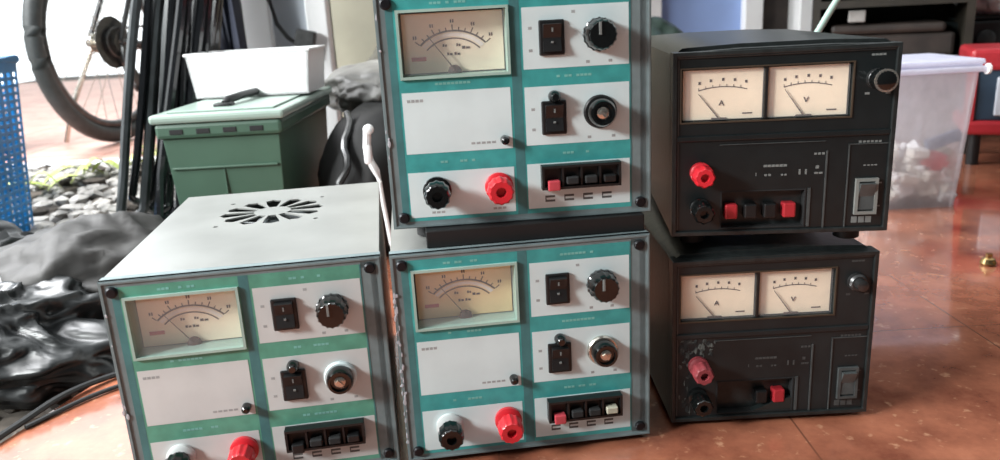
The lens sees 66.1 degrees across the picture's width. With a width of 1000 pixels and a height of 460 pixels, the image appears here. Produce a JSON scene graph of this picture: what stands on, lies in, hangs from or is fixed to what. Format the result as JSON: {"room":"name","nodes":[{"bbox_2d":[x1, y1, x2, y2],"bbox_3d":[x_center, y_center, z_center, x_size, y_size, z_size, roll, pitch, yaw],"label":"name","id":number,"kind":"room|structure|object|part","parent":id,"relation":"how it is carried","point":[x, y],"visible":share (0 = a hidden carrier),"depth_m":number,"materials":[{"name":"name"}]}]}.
{"room":"electronics workshop","nodes":[
{"label":"electronics workshop","id":0,"kind":"room"},
{"bbox_2d":[0,72,139,442],"bbox_3d":[-2.633,-0.531,4.174,4.800,0.080,9.600,-3,16,0],"label":"ground","id":1,"kind":"structure","parent":0,"point":[6,419],"depth_m":0.96,"materials":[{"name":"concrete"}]},
{"bbox_2d":[16,175,140,401],"bbox_3d":[-1.806,0.132,1.405,2.780,0.090,1.785,-3,16,0],"label":"planting bed","id":2,"kind":"object","parent":1,"relation":"on","point":[68,188],"visible":0.01,"depth_m":2.00,"materials":[{"name":"plant"}]},
{"bbox_2d":[0,161,174,435],"bbox_3d":[-1.195,0.079,1.446,1.661,0.121,1.729,-3,16,0],"label":"gravel","id":3,"kind":"object","parent":1,"relation":"on","point":[64,206],"visible":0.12,"depth_m":1.93,"materials":[{"name":"gravel"}]},
{"bbox_2d":[0,220,33,246],"bbox_3d":[-0.891,0.074,1.189,0.403,0.194,0.329,-13,19,-32],"label":"sheet","id":4,"kind":"object","parent":3,"relation":"on","point":[10,233],"visible":0.09,"depth_m":1.23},
{"bbox_2d":[0,55,33,231],"bbox_3d":[-1.288,-0.149,1.632,0.506,0.401,0.197,-3,16,0],"label":"basket","id":5,"kind":"object","parent":3,"relation":"on","point":[7,62],"visible":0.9,"depth_m":1.67,"materials":[{"name":"plastic"}]},
{"bbox_2d":[0,275,114,408],"bbox_3d":[-0.688,0.137,1.032,0.453,0.137,0.263,-3,16,0],"label":"plastic bag","id":6,"kind":"object","parent":3,"relation":"on","point":[54,340],"visible":0.64,"depth_m":0.97,"materials":[{"name":"plastic"}]},
{"bbox_2d":[0,211,163,293],"bbox_3d":[-0.634,0.066,1.192,0.311,0.181,0.326,-17,21,-40],"label":"cloth sack","id":7,"kind":"object","parent":3,"relation":"on","point":[85,248],"visible":0.29,"depth_m":1.11,"materials":[{"name":"fabric"}]},
{"bbox_2d":[8,145,156,196],"bbox_3d":[-1.081,-0.167,2.054,0.137,0.088,0.528,10,20,38],"label":"leafy sprig","id":8,"kind":"object","parent":3,"relation":"on","point":[112,162],"visible":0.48,"depth_m":2.02,"materials":[{"name":"yellow plant"}]},
{"bbox_2d":[170,200,174,214],"bbox_3d":[-0.674,-0.017,1.646,0.153,0.095,0.117,-3,16,0],"label":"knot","id":9,"kind":"object","parent":3,"relation":"on","point":[172,210],"visible":0.02,"depth_m":1.61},
{"bbox_2d":[148,86,331,204],"bbox_3d":[-0.449,-0.113,1.452,0.217,0.306,0.404,-3,16,0],"label":"storage box","id":10,"kind":"object","parent":3,"relation":"on","point":[242,141],"visible":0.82,"depth_m":1.26,"materials":[{"name":"plastic"}]},
{"bbox_3d":[-0.458,-0.239,1.374,0.032,0.020,0.198,-2,16,5],"label":"handle","id":11,"kind":"part","parent":10,"relation":"part of","materials":[{"name":"black plastic"}]},
{"bbox_3d":[-0.456,-0.235,1.417,0.217,0.018,0.404,-3,16,0],"label":"lid","id":12,"kind":"part","parent":10,"relation":"part of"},
{"bbox_2d":[183,45,325,98],"bbox_3d":[-0.459,-0.304,1.469,0.232,0.080,0.134,-3,16,1],"label":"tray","id":13,"kind":"object","parent":10,"relation":"on","point":[297,69],"visible":1,"depth_m":1.41,"materials":[{"name":"plastic"}]},
{"bbox_2d":[241,0,340,137],"bbox_3d":[-0.570,-0.760,1.943,0.225,1.250,0.050,-3,16,0],"label":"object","id":14,"kind":"object","parent":3,"relation":"on","point":[261,31],"visible":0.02,"depth_m":1.99,"materials":[{"name":"plastic"}]},
{"bbox_3d":[-0.558,-0.761,1.946,0.092,1.110,0.005,-3,16,0],"label":"pane","id":15,"kind":"part","parent":14,"relation":"part of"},
{"bbox_2d":[266,0,316,46],"bbox_3d":[-0.531,-0.553,1.946,0.115,0.225,0.038,-3,16,0],"label":"charger","id":16,"kind":"object","parent":14,"relation":"attached to","point":[303,37],"visible":0.64,"depth_m":1.95,"materials":[{"name":"plastic"}]},
{"bbox_2d":[329,0,342,118],"bbox_3d":[-0.471,-0.838,1.959,0.016,1.390,0.020,-3,16,0],"label":"upright","id":17,"kind":"object","parent":3,"relation":"on","point":[329,0],"visible":0.02,"depth_m":2.05,"materials":[{"name":"plastic"}]},
{"bbox_3d":[-0.575,-0.625,1.560,0.560,1.313,0.100,-3,16,0],"label":"rail","id":18,"kind":"object","parent":3,"relation":"on","visible":0},
{"bbox_2d":[116,0,164,213],"bbox_3d":[-0.634,-0.641,1.433,0.362,1.246,0.030,-15,20,-36],"label":"metal poles","id":19,"kind":"object","parent":18,"relation":"hanging from","point":[135,6],"visible":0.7,"depth_m":1.48,"materials":[{"name":"metal"}]},
{"bbox_2d":[128,0,175,205],"bbox_3d":[-0.609,-0.659,1.438,0.360,1.213,0.027,-13,19,-32],"label":"tube","id":20,"kind":"object","parent":18,"relation":"hanging from","point":[148,4],"visible":0.83,"depth_m":1.48,"materials":[{"name":"black rubber"}]},
{"bbox_2d":[147,0,173,214],"bbox_3d":[-0.649,-0.647,1.483,0.263,1.258,0.032,-10,17,-23],"label":"tube","id":21,"kind":"object","parent":18,"relation":"hanging from","point":[153,202],"visible":0.06,"depth_m":1.58,"materials":[{"name":"black rubber"}]},
{"bbox_2d":[148,43,178,214],"bbox_3d":[-0.617,-0.650,1.452,0.314,1.238,0.028,-14,19,-33],"label":"tube","id":22,"kind":"object","parent":18,"relation":"hanging from","point":[168,205],"visible":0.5,"depth_m":1.52,"materials":[{"name":"black rubber"}]},
{"bbox_2d":[157,0,175,201],"bbox_3d":[-0.632,-0.641,1.496,0.263,1.281,0.039,-8,17,-18],"label":"tube","id":23,"kind":"object","parent":18,"relation":"hanging from","point":[166,4],"visible":0.04,"depth_m":1.54,"materials":[{"name":"rubber"}]},
{"bbox_2d":[164,0,196,214],"bbox_3d":[-0.580,-0.640,1.464,0.328,1.271,0.033,-12,18,-27],"label":"tube","id":24,"kind":"object","parent":18,"relation":"hanging from","point":[195,1],"visible":0.1,"depth_m":1.52,"materials":[{"name":"black rubber"}]},
{"bbox_2d":[154,0,207,219],"bbox_3d":[-0.569,-0.642,1.433,0.351,1.251,0.034,-15,20,-37],"label":"tube","id":25,"kind":"object","parent":18,"relation":"hanging from","point":[180,12],"visible":0.42,"depth_m":1.47,"materials":[{"name":"black rubber"}]},
{"bbox_2d":[167,98,196,174],"bbox_3d":[-0.550,-0.689,1.429,0.328,1.158,0.030,-15,20,-36],"label":"tube","id":26,"kind":"object","parent":18,"relation":"hanging from","point":[168,169],"visible":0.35,"depth_m":1.49,"materials":[{"name":"rubber"}]},
{"bbox_2d":[178,0,211,107],"bbox_3d":[-0.537,-0.717,1.433,0.300,1.108,0.029,-15,19,-35],"label":"tube","id":27,"kind":"object","parent":18,"relation":"hanging from","point":[182,86],"visible":0.27,"depth_m":1.48,"materials":[{"name":"black rubber"}]},
{"bbox_2d":[186,0,219,98],"bbox_3d":[-0.559,-0.681,1.476,0.299,1.198,0.036,-9,17,-19],"label":"tube","id":28,"kind":"object","parent":18,"relation":"hanging from","point":[215,3],"visible":0.14,"depth_m":1.53,"materials":[{"name":"black rubber"}]},
{"bbox_2d":[215,0,223,50],"bbox_3d":[-0.542,-0.713,1.476,0.277,1.141,0.038,-8,17,-17],"label":"tube","id":29,"kind":"object","parent":18,"relation":"hanging from","point":[219,26],"visible":0.12,"depth_m":1.55,"materials":[{"name":"black rubber"}]},
{"bbox_2d":[142,0,246,41],"bbox_3d":[-0.752,-0.661,1.833,0.230,1.250,0.020,-3,16,0],"label":"frame","id":30,"kind":"object","parent":1,"relation":"on","point":[142,0],"visible":0.02,"depth_m":1.88,"materials":[{"name":"metal"}]},
{"bbox_2d":[220,0,247,50],"bbox_3d":[-0.740,-0.808,1.762,0.211,0.910,0.052,-3,16,0],"label":"cloth","id":31,"kind":"object","parent":30,"relation":"hanging from","point":[233,37],"visible":0.18,"depth_m":1.85,"materials":[{"name":"fabric"}]},
{"bbox_2d":[2,78,156,162],"bbox_3d":[-2.600,-0.662,4.340,4.880,0.098,4.210,-3,16,0],"label":"floor","id":32,"kind":"structure","parent":0,"point":[44,129],"depth_m":3.34,"materials":[{"name":"tile"}]},
{"bbox_2d":[12,156,155,167],"bbox_3d":[-2.568,-0.082,2.289,4.880,0.100,0.055,-3,16,0],"label":"trim","id":33,"kind":"structure","parent":32,"relation":"attached to","point":[116,160],"depth_m":2.26,"materials":[{"name":"white paint"}]},
{"bbox_2d":[22,0,161,142],"bbox_3d":[-1.227,-0.916,3.020,0.606,0.962,1.710,0,16,12],"label":"bicycle","id":34,"kind":"object","parent":32,"relation":"on","point":[107,37],"visible":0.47,"depth_m":2.48,"materials":[{"name":"metal"}]},
{"bbox_3d":[-1.230,-0.975,3.005,0.146,0.547,1.067,0,16,12],"label":"frame","id":35,"kind":"part","parent":34,"relation":"part of","materials":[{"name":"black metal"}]},
{"bbox_3d":[-1.229,-0.643,2.795,0.010,0.207,0.574,0,16,11],"label":"chain","id":36,"kind":"part","parent":34,"relation":"part of","materials":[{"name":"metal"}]},
{"bbox_2d":[330,0,376,116],"bbox_3d":[-0.441,-1.063,2.312,0.345,1.552,0.040,-3,16,0],"label":"board","id":37,"kind":"object","parent":32,"relation":"on","point":[353,22],"visible":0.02,"depth_m":2.41,"materials":[{"name":"paint"}]},
{"bbox_2d":[367,47,377,60],"bbox_3d":[-0.319,-0.432,2.367,0.244,0.292,0.176,-3,16,0],"label":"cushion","id":38,"kind":"object","parent":32,"relation":"on","point":[374,56],"visible":0.02,"depth_m":2.31,"materials":[{"name":"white fabric"}]},
{"bbox_2d":[0,135,999,459],"bbox_3d":[1.296,-0.106,1.757,4.200,0.060,3.800,-3,16,0],"label":"floor","id":39,"kind":"structure","parent":0,"point":[934,383],"depth_m":0.84,"materials":[{"name":"ceramic"}]},
{"bbox_2d":[0,372,115,439],"bbox_3d":[-0.475,0.192,0.920,0.073,0.012,0.513,9,20,37],"label":"power cable","id":40,"kind":"object","parent":39,"relation":"on","point":[61,396],"visible":0.46,"depth_m":0.89,"materials":[{"name":"black plastic"}]},
{"bbox_2d":[24,384,118,428],"bbox_3d":[-0.441,0.187,0.939,0.253,0.006,0.030,-17,21,-41],"label":"power cable","id":41,"kind":"object","parent":39,"relation":"on","point":[76,402],"visible":0.43,"depth_m":0.89,"materials":[{"name":"black plastic"}]},
{"bbox_2d":[97,182,399,459],"bbox_3d":[-0.242,0.097,0.839,0.240,0.214,0.355,-5,16,-7],"label":"supplies","id":42,"kind":"object","parent":39,"relation":"on","point":[251,325],"visible":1,"depth_m":0.70,"materials":[{"name":"grey paint"}]},
{"bbox_3d":[-0.291,0.208,0.702,0.026,0.026,0.006,-5,16,-7],"label":"binding post","id":43,"kind":"part","parent":42,"relation":"part of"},
{"bbox_3d":[-0.236,0.203,0.710,0.026,0.026,0.006,-5,16,-7],"label":"binding post","id":44,"kind":"part","parent":42,"relation":"part of","materials":[{"name":"red plastic"}]},
{"bbox_2d":[241,403,251,413],"bbox_3d":[-0.231,0.163,0.698,0.008,0.008,0.009,-5,16,-7],"label":"lamp","id":45,"kind":"object","parent":42,"relation":"on","point":[246,407],"depth_m":0.69,"materials":[{"name":"metal"}]},
{"bbox_3d":[-0.224,0.134,0.696,0.211,0.195,0.002,-5,16,-7],"label":"panel","id":46,"kind":"part","parent":42,"relation":"part of","materials":[{"name":"metal"}]},
{"bbox_2d":[270,297,299,330],"bbox_3d":[-0.191,0.075,0.683,0.022,0.030,0.003,-5,16,-7],"label":"rocker switch","id":47,"kind":"object","parent":42,"relation":"attached to","point":[284,311],"depth_m":0.68,"materials":[{"name":"plastic"}]},
{"bbox_2d":[286,360,298,373],"bbox_3d":[-0.187,0.124,0.693,0.011,0.011,0.010,-5,16,-8],"label":"lamp","id":48,"kind":"object","parent":42,"relation":"on","point":[292,366],"depth_m":0.69,"materials":[{"name":"black plastic"}]},
{"bbox_2d":[280,368,308,400],"bbox_3d":[-0.188,0.141,0.702,0.022,0.030,0.003,-5,16,-7],"label":"rocker switch","id":49,"kind":"object","parent":42,"relation":"attached to","point":[294,382],"depth_m":0.70,"materials":[{"name":"plastic"}]},
{"bbox_3d":[-0.186,0.201,0.711,0.011,0.009,0.009,-5,16,-7],"label":"terminal lever","id":50,"kind":"part","parent":42,"relation":"part of","materials":[{"name":"black plastic"}]},
{"bbox_3d":[-0.170,0.196,0.713,0.011,0.006,0.009,-5,16,-7],"label":"terminal lever","id":51,"kind":"part","parent":42,"relation":"part of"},
{"bbox_3d":[-0.149,0.073,0.680,0.030,0.030,0.020,-5,16,-7],"label":"knob","id":52,"kind":"part","parent":42,"relation":"part of","materials":[{"name":"black plastic"}]},
{"bbox_3d":[-0.153,0.194,0.715,0.011,0.006,0.009,-5,16,-7],"label":"terminal lever","id":53,"kind":"part","parent":42,"relation":"part of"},
{"bbox_2d":[326,365,353,393],"bbox_3d":[-0.145,0.137,0.699,0.024,0.024,0.012,-5,16,-7],"label":"knob","id":54,"kind":"object","parent":42,"relation":"attached to","point":[339,378],"depth_m":0.70,"materials":[{"name":"black plastic"}]},
{"bbox_3d":[-0.137,0.193,0.717,0.011,0.006,0.009,-5,16,-7],"label":"terminal lever","id":55,"kind":"part","parent":42,"relation":"part of","materials":[{"name":"black plastic"}]},
{"bbox_2d":[317,102,391,251],"bbox_3d":[-0.243,-0.112,1.493,0.203,0.259,0.443,-3,16,0],"label":"backpack","id":56,"kind":"object","parent":39,"relation":"on","point":[331,164],"visible":0.37,"depth_m":1.33,"materials":[{"name":"fabric"}]},
{"bbox_2d":[335,110,352,184],"bbox_3d":[-0.269,-0.108,1.333,0.041,0.183,0.142,-3,16,0],"label":"strap","id":57,"kind":"object","parent":56,"relation":"hanging from","point":[345,172],"visible":0.58,"depth_m":1.30,"materials":[{"name":"fabric"}]},
{"bbox_2d":[324,59,381,112],"bbox_3d":[-0.255,-0.313,1.681,0.256,0.119,0.358,-3,16,0],"label":"jacket","id":58,"kind":"object","parent":56,"relation":"on","point":[353,85],"visible":0.34,"depth_m":1.56,"materials":[{"name":"fabric"}]},
{"bbox_2d":[363,124,390,245],"bbox_3d":[-0.188,-0.042,1.233,0.044,0.259,0.020,-6,16,-11],"label":"lead","id":59,"kind":"object","parent":39,"relation":"on","point":[368,129],"visible":0.84,"depth_m":1.21,"materials":[{"name":"plastic"}]},
{"bbox_2d":[389,213,649,459],"bbox_3d":[0.006,0.076,0.866,0.240,0.214,0.355,-5,16,-6],"label":"supplies","id":60,"kind":"object","parent":39,"relation":"on","point":[509,345],"visible":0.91,"depth_m":0.72,"materials":[{"name":"grey paint"}]},
{"bbox_3d":[-0.047,0.187,0.730,0.026,0.026,0.006,-5,16,-6],"label":"binding post","id":61,"kind":"part","parent":60,"relation":"part of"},
{"bbox_3d":[0.008,0.182,0.736,0.026,0.026,0.006,-5,16,-6],"label":"binding post","id":62,"kind":"part","parent":60,"relation":"part of","materials":[{"name":"red plastic"}]},
{"bbox_2d":[509,374,518,384],"bbox_3d":[0.013,0.142,0.724,0.008,0.008,0.009,-5,16,-6],"label":"lamp","id":63,"kind":"object","parent":60,"relation":"on","point":[513,378],"depth_m":0.72,"materials":[{"name":"black plastic"}]},
{"bbox_2d":[425,212,643,247],"bbox_3d":[0.022,-0.027,0.803,0.202,0.016,0.210,-5,16,-6],"label":"spacer slab","id":64,"kind":"object","parent":60,"relation":"on","point":[482,233],"visible":0.45,"depth_m":0.70,"materials":[{"name":"black rubber"}]},
{"bbox_2d":[373,0,650,236],"bbox_3d":[0.005,-0.141,0.826,0.238,0.224,0.355,-4,16,-3],"label":"supplies","id":65,"kind":"object","parent":64,"relation":"on","point":[494,110],"visible":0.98,"depth_m":0.68,"materials":[{"name":"grey paint"}]},
{"bbox_3d":[-0.056,-0.035,0.692,0.026,0.026,0.006,-4,16,-3],"label":"binding post","id":66,"kind":"part","parent":65,"relation":"part of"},
{"bbox_3d":[-0.001,-0.039,0.695,0.026,0.026,0.006,-4,16,-3],"label":"binding post","id":67,"kind":"part","parent":65,"relation":"part of","materials":[{"name":"red plastic"}]},
{"bbox_2d":[500,135,509,144],"bbox_3d":[0.005,-0.080,0.683,0.008,0.008,0.009,-4,16,-3],"label":"lamp","id":68,"kind":"object","parent":65,"relation":"on","point":[504,139],"depth_m":0.68,"materials":[{"name":"black plastic"}]},
{"bbox_2d":[538,19,564,55],"bbox_3d":[0.045,-0.167,0.665,0.022,0.030,0.003,-4,16,-3],"label":"rocker switch","id":69,"kind":"object","parent":65,"relation":"attached to","point":[551,32],"depth_m":0.66,"materials":[{"name":"plastic"}]},
{"bbox_3d":[0.049,-0.040,0.694,0.011,0.009,0.009,-4,16,-4],"label":"terminal lever","id":70,"kind":"part","parent":65,"relation":"part of","materials":[{"name":"red plastic"}]},
{"bbox_2d":[541,100,566,134],"bbox_3d":[0.048,-0.100,0.684,0.022,0.030,0.003,-4,16,-3],"label":"rocker switch","id":71,"kind":"object","parent":65,"relation":"attached to","point":[553,112],"depth_m":0.68,"materials":[{"name":"plastic"}]},
{"bbox_2d":[548,90,560,102],"bbox_3d":[0.048,-0.117,0.676,0.011,0.011,0.010,-4,16,-3],"label":"lamp","id":72,"kind":"object","parent":65,"relation":"on","point":[554,96],"depth_m":0.67,"materials":[{"name":"black plastic"}]},
{"bbox_3d":[0.065,-0.045,0.694,0.011,0.006,0.009,-4,16,-3],"label":"terminal lever","id":73,"kind":"part","parent":65,"relation":"part of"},
{"bbox_3d":[0.082,-0.046,0.695,0.011,0.006,0.009,-4,16,-3],"label":"terminal lever","id":74,"kind":"part","parent":65,"relation":"part of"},
{"bbox_3d":[0.087,-0.168,0.659,0.030,0.030,0.020,-4,16,-3],"label":"knob","id":75,"kind":"part","parent":65,"relation":"part of","materials":[{"name":"black plastic"}]},
{"bbox_2d":[587,98,616,126],"bbox_3d":[0.090,-0.103,0.678,0.024,0.024,0.012,-4,16,-3],"label":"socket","id":76,"kind":"object","parent":65,"relation":"attached to","point":[601,112],"depth_m":0.67,"materials":[{"name":"black plastic"}]},
{"bbox_3d":[0.099,-0.048,0.696,0.011,0.006,0.009,-4,16,-3],"label":"terminal lever","id":77,"kind":"part","parent":65,"relation":"part of","materials":[{"name":"black plastic"}]},
{"bbox_2d":[545,272,569,304],"bbox_3d":[0.053,0.054,0.708,0.022,0.030,0.003,-5,16,-6],"label":"rocker switch","id":78,"kind":"object","parent":60,"relation":"attached to","point":[557,284],"depth_m":0.71,"materials":[{"name":"plastic"}]},
{"bbox_2d":[548,342,571,372],"bbox_3d":[0.057,0.121,0.727,0.022,0.030,0.003,-5,16,-6],"label":"rocker switch","id":79,"kind":"object","parent":60,"relation":"attached to","point":[559,353],"depth_m":0.72,"materials":[{"name":"plastic"}]},
{"bbox_3d":[0.058,0.180,0.737,0.011,0.009,0.009,-5,16,-6],"label":"terminal lever","id":80,"kind":"part","parent":60,"relation":"part of","materials":[{"name":"red plastic"}]},
{"bbox_2d":[554,333,566,346],"bbox_3d":[0.057,0.104,0.719,0.011,0.011,0.010,-5,16,-6],"label":"lamp","id":81,"kind":"object","parent":60,"relation":"on","point":[560,339],"depth_m":0.72,"materials":[{"name":"metal"}]},
{"bbox_3d":[0.074,0.175,0.738,0.011,0.006,0.009,-5,16,-6],"label":"terminal lever","id":82,"kind":"part","parent":60,"relation":"part of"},
{"bbox_3d":[0.091,0.174,0.740,0.011,0.006,0.009,-5,16,-6],"label":"terminal lever","id":83,"kind":"part","parent":60,"relation":"part of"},
{"bbox_3d":[0.095,0.052,0.705,0.030,0.030,0.020,-5,16,-6],"label":"knob","id":84,"kind":"part","parent":60,"relation":"part of","materials":[{"name":"black plastic"}]},
{"bbox_2d":[591,339,617,366],"bbox_3d":[0.099,0.117,0.723,0.024,0.024,0.012,-5,16,-6],"label":"knob","id":85,"kind":"object","parent":60,"relation":"attached to","point":[604,352],"depth_m":0.72,"materials":[{"name":"plastic"}]},
{"bbox_3d":[0.108,0.172,0.741,0.011,0.006,0.009,-5,16,-6],"label":"terminal lever","id":86,"kind":"part","parent":60,"relation":"part of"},
{"bbox_2d":[651,0,661,17],"bbox_3d":[0.550,-1.516,2.807,0.065,2.156,0.110,-3,16,0],"label":"trim","id":87,"kind":"structure","parent":39,"relation":"on","point":[656,5],"depth_m":2.94,"materials":[{"name":"white paint"}]},
{"bbox_2d":[651,16,683,35],"bbox_3d":[0.476,-0.480,2.366,0.230,0.345,0.245,-3,16,0],"label":"sack","id":88,"kind":"object","parent":39,"relation":"on","point":[659,26],"visible":0.1,"depth_m":2.30,"materials":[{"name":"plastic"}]},
{"bbox_2d":[662,0,740,32],"bbox_3d":[0.739,-1.507,2.828,0.400,2.106,0.040,-3,16,0],"label":"door","id":89,"kind":"structure","parent":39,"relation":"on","point":[687,15],"depth_m":3.00,"materials":[{"name":"paint"}]},
{"bbox_2d":[741,0,763,29],"bbox_3d":[0.937,-1.538,2.807,0.070,2.156,0.110,-3,16,0],"label":"trim","id":90,"kind":"structure","parent":39,"relation":"on","point":[751,10],"depth_m":2.95,"materials":[{"name":"white paint"}]},
{"bbox_2d":[762,0,788,28],"bbox_3d":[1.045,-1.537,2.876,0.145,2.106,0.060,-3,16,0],"label":"door","id":91,"kind":"structure","parent":90,"relation":"attached to","point":[775,12],"depth_m":3.04,"materials":[{"name":"brown wood"}]},
{"bbox_2d":[642,194,879,422],"bbox_3d":[0.266,0.066,0.907,0.198,0.183,0.357,-3,16,0],"label":"supplies","id":92,"kind":"object","parent":39,"relation":"on","point":[747,325],"visible":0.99,"depth_m":0.76,"materials":[{"name":"black paint"}]},
{"bbox_3d":[0.199,0.169,0.772,0.020,0.020,0.007,-3,16,0],"label":"binding post","id":93,"kind":"part","parent":92,"relation":"part of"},
{"bbox_3d":[0.197,0.136,0.763,0.020,0.020,0.007,-3,16,0],"label":"binding post","id":94,"kind":"part","parent":92,"relation":"part of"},
{"bbox_3d":[0.264,0.168,0.782,0.012,0.014,0.012,-3,16,0],"label":"terminal lever","id":95,"kind":"part","parent":92,"relation":"part of","materials":[{"name":"black plastic"}]},
{"bbox_3d":[0.269,0.104,0.767,0.198,0.173,0.020,-3,16,0],"label":"frame","id":96,"kind":"part","parent":92,"relation":"part of","materials":[{"name":"black paint"}]},
{"bbox_3d":[0.269,0.107,0.761,0.190,0.163,0.007,-3,16,0],"label":"plate","id":97,"kind":"part","parent":92,"relation":"part of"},
{"bbox_2d":[651,29,902,242],"bbox_3d":[0.270,-0.117,0.854,0.198,0.191,0.357,-2,16,5],"label":"supplies","id":98,"kind":"object","parent":92,"relation":"on","point":[754,131],"visible":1,"depth_m":0.71,"materials":[{"name":"black paint"}]},
{"bbox_3d":[0.189,-0.020,0.725,0.020,0.020,0.007,-2,16,5],"label":"binding post","id":99,"kind":"part","parent":98,"relation":"part of","materials":[{"name":"black plastic"}]},
{"bbox_3d":[0.187,-0.053,0.716,0.020,0.020,0.007,-2,16,5],"label":"binding post","id":100,"kind":"part","parent":98,"relation":"part of","materials":[{"name":"red plastic"}]},
{"bbox_3d":[0.219,-0.018,0.732,0.012,0.014,0.012,-2,16,5],"label":"terminal lever","id":101,"kind":"part","parent":98,"relation":"part of","materials":[{"name":"red plastic"}]},
{"bbox_3d":[0.237,-0.019,0.731,0.012,0.014,0.012,-2,16,5],"label":"terminal lever","id":102,"kind":"part","parent":98,"relation":"part of","materials":[{"name":"black plastic"}]},
{"bbox_3d":[0.255,-0.019,0.729,0.012,0.014,0.012,-2,16,5],"label":"terminal lever","id":103,"kind":"part","parent":98,"relation":"part of","materials":[{"name":"black plastic"}]},
{"bbox_3d":[0.272,-0.020,0.728,0.012,0.014,0.012,-2,16,5],"label":"terminal lever","id":104,"kind":"part","parent":98,"relation":"part of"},
{"bbox_2d":[853,178,878,214],"bbox_3d":[0.339,-0.032,0.714,0.020,0.034,0.007,-2,16,5],"label":"switch","id":105,"kind":"object","parent":98,"relation":"attached to","point":[865,190],"depth_m":0.71,"materials":[{"name":"grey plastic"}]},
{"bbox_3d":[0.334,-0.131,0.670,0.020,0.020,0.017,-2,16,5],"label":"knob","id":106,"kind":"part","parent":98,"relation":"part of","materials":[{"name":"black plastic"}]},
{"bbox_3d":[0.282,0.167,0.782,0.012,0.014,0.012,-3,16,0],"label":"terminal lever","id":107,"kind":"part","parent":92,"relation":"part of","materials":[{"name":"red plastic"}]},
{"bbox_2d":[836,366,858,398],"bbox_3d":[0.349,0.153,0.775,0.020,0.034,0.007,-3,16,0],"label":"switch","id":108,"kind":"object","parent":92,"relation":"attached to","point":[847,377],"depth_m":0.77,"materials":[{"name":"plastic"}]},
{"bbox_2d":[788,0,812,30],"bbox_3d":[1.147,-1.545,2.792,0.090,2.156,0.140,-3,16,0],"label":"trim","id":109,"kind":"structure","parent":39,"relation":"on","point":[799,11],"depth_m":2.94,"materials":[{"name":"white paint"}]},
{"bbox_2d":[814,0,839,31],"bbox_3d":[0.468,-0.218,1.303,0.298,0.496,0.010,-4,16,-2],"label":"stick","id":110,"kind":"object","parent":39,"relation":"on","point":[833,5],"visible":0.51,"depth_m":1.27,"materials":[{"name":"plastic"}]},
{"bbox_2d":[811,0,976,141],"bbox_3d":[1.135,-0.836,2.235,0.400,1.100,0.420,3,17,21],"label":"shelf","id":111,"kind":"object","parent":39,"relation":"on","point":[920,25],"visible":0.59,"depth_m":2.15,"materials":[{"name":"wood"}]},
{"bbox_2d":[848,10,865,22],"bbox_3d":[1.001,-0.600,2.157,0.044,0.032,0.035,3,17,21],"label":"tin","id":112,"kind":"object","parent":111,"relation":"on","point":[854,15],"visible":1,"depth_m":2.14,"materials":[{"name":"grey metal"}]},
{"bbox_2d":[889,53,991,209],"bbox_3d":[0.804,-0.200,1.552,0.221,0.286,0.206,-3,16,1],"label":"plastic tub","id":113,"kind":"object","parent":39,"relation":"on","point":[941,69],"visible":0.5,"depth_m":1.48,"materials":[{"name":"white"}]},
{"bbox_2d":[890,141,956,201],"bbox_3d":[0.808,-0.125,1.579,0.197,0.129,0.167,-3,16,0],"label":"scraps","id":114,"kind":"object","parent":113,"relation":"in","point":[910,148],"visible":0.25,"depth_m":1.52,"materials":[{"name":"paper"}]},
{"bbox_2d":[924,150,948,170],"bbox_3d":[0.849,-0.134,1.505,0.058,0.055,0.010,-3,16,0],"label":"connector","id":115,"kind":"object","parent":114,"relation":"on","point":[931,160],"visible":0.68,"depth_m":1.50,"materials":[{"name":"plastic"}]},
{"bbox_2d":[924,129,961,150],"bbox_3d":[0.860,-0.175,1.492,0.070,0.040,0.012,-3,16,0],"label":"connector","id":116,"kind":"object","parent":114,"relation":"on","point":[952,136],"visible":0.91,"depth_m":1.49,"materials":[{"name":"plastic"}]},
{"bbox_3d":[0.796,-0.327,1.519,0.218,0.024,0.200,-3,16,1],"label":"lid","id":117,"kind":"part","parent":113,"relation":"part of","materials":[{"name":"white plastic"}]},
{"bbox_2d":[957,43,999,164],"bbox_3d":[1.348,-0.301,1.822,0.450,0.275,0.210,4,17,23],"label":"crate","id":118,"kind":"object","parent":39,"relation":"on","point":[983,112],"visible":0.59,"depth_m":1.81,"materials":[{"name":"plastic"}]},
{"bbox_3d":[1.200,-0.236,1.983,0.028,0.078,0.028,4,17,23],"label":"leg","id":119,"kind":"part","parent":118,"relation":"part of","materials":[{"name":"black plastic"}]},
{"bbox_3d":[1.144,-0.198,1.860,0.028,0.078,0.028,4,17,23],"label":"leg","id":120,"kind":"part","parent":118,"relation":"part of","materials":[{"name":"black plastic"}]},
{"bbox_3d":[1.347,-0.330,1.815,0.426,0.117,0.188,4,17,23],"label":"drawer","id":121,"kind":"part","parent":118,"relation":"part of","materials":[{"name":"blue plastic"}]},
{"bbox_2d":[979,253,996,266],"bbox_3d":[0.768,0.046,1.181,0.053,0.018,0.024,6,18,30],"label":"brass fitting","id":122,"kind":"object","parent":39,"relation":"on","point":[988,260],"visible":1,"depth_m":1.18,"materials":[{"name":"metal"}]},
{"bbox_3d":[1.728,-0.450,2.363,0.900,0.225,0.460,-3,16,0],"label":"shelf","id":123,"kind":"object","parent":39,"relation":"on","visible":0},
{"bbox_2d":[944,14,999,52],"bbox_3d":[1.434,-0.563,2.200,0.300,0.110,0.149,-2,16,3],"label":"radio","id":124,"kind":"object","parent":123,"relation":"on","point":[986,26],"visible":0.46,"depth_m":2.14,"materials":[{"name":"plastic"}]},
{"bbox_2d":[953,0,999,14],"bbox_3d":[1.419,-0.683,2.166,0.294,0.139,0.171,-3,16,0],"label":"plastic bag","id":125,"kind":"object","parent":124,"relation":"on","point":[983,6],"visible":0.66,"depth_m":2.14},
{"bbox_3d":[1.353,-0.531,2.139,0.052,0.052,0.009,-2,16,3],"label":"dial knob","id":126,"kind":"part","parent":124,"relation":"part of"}
]}

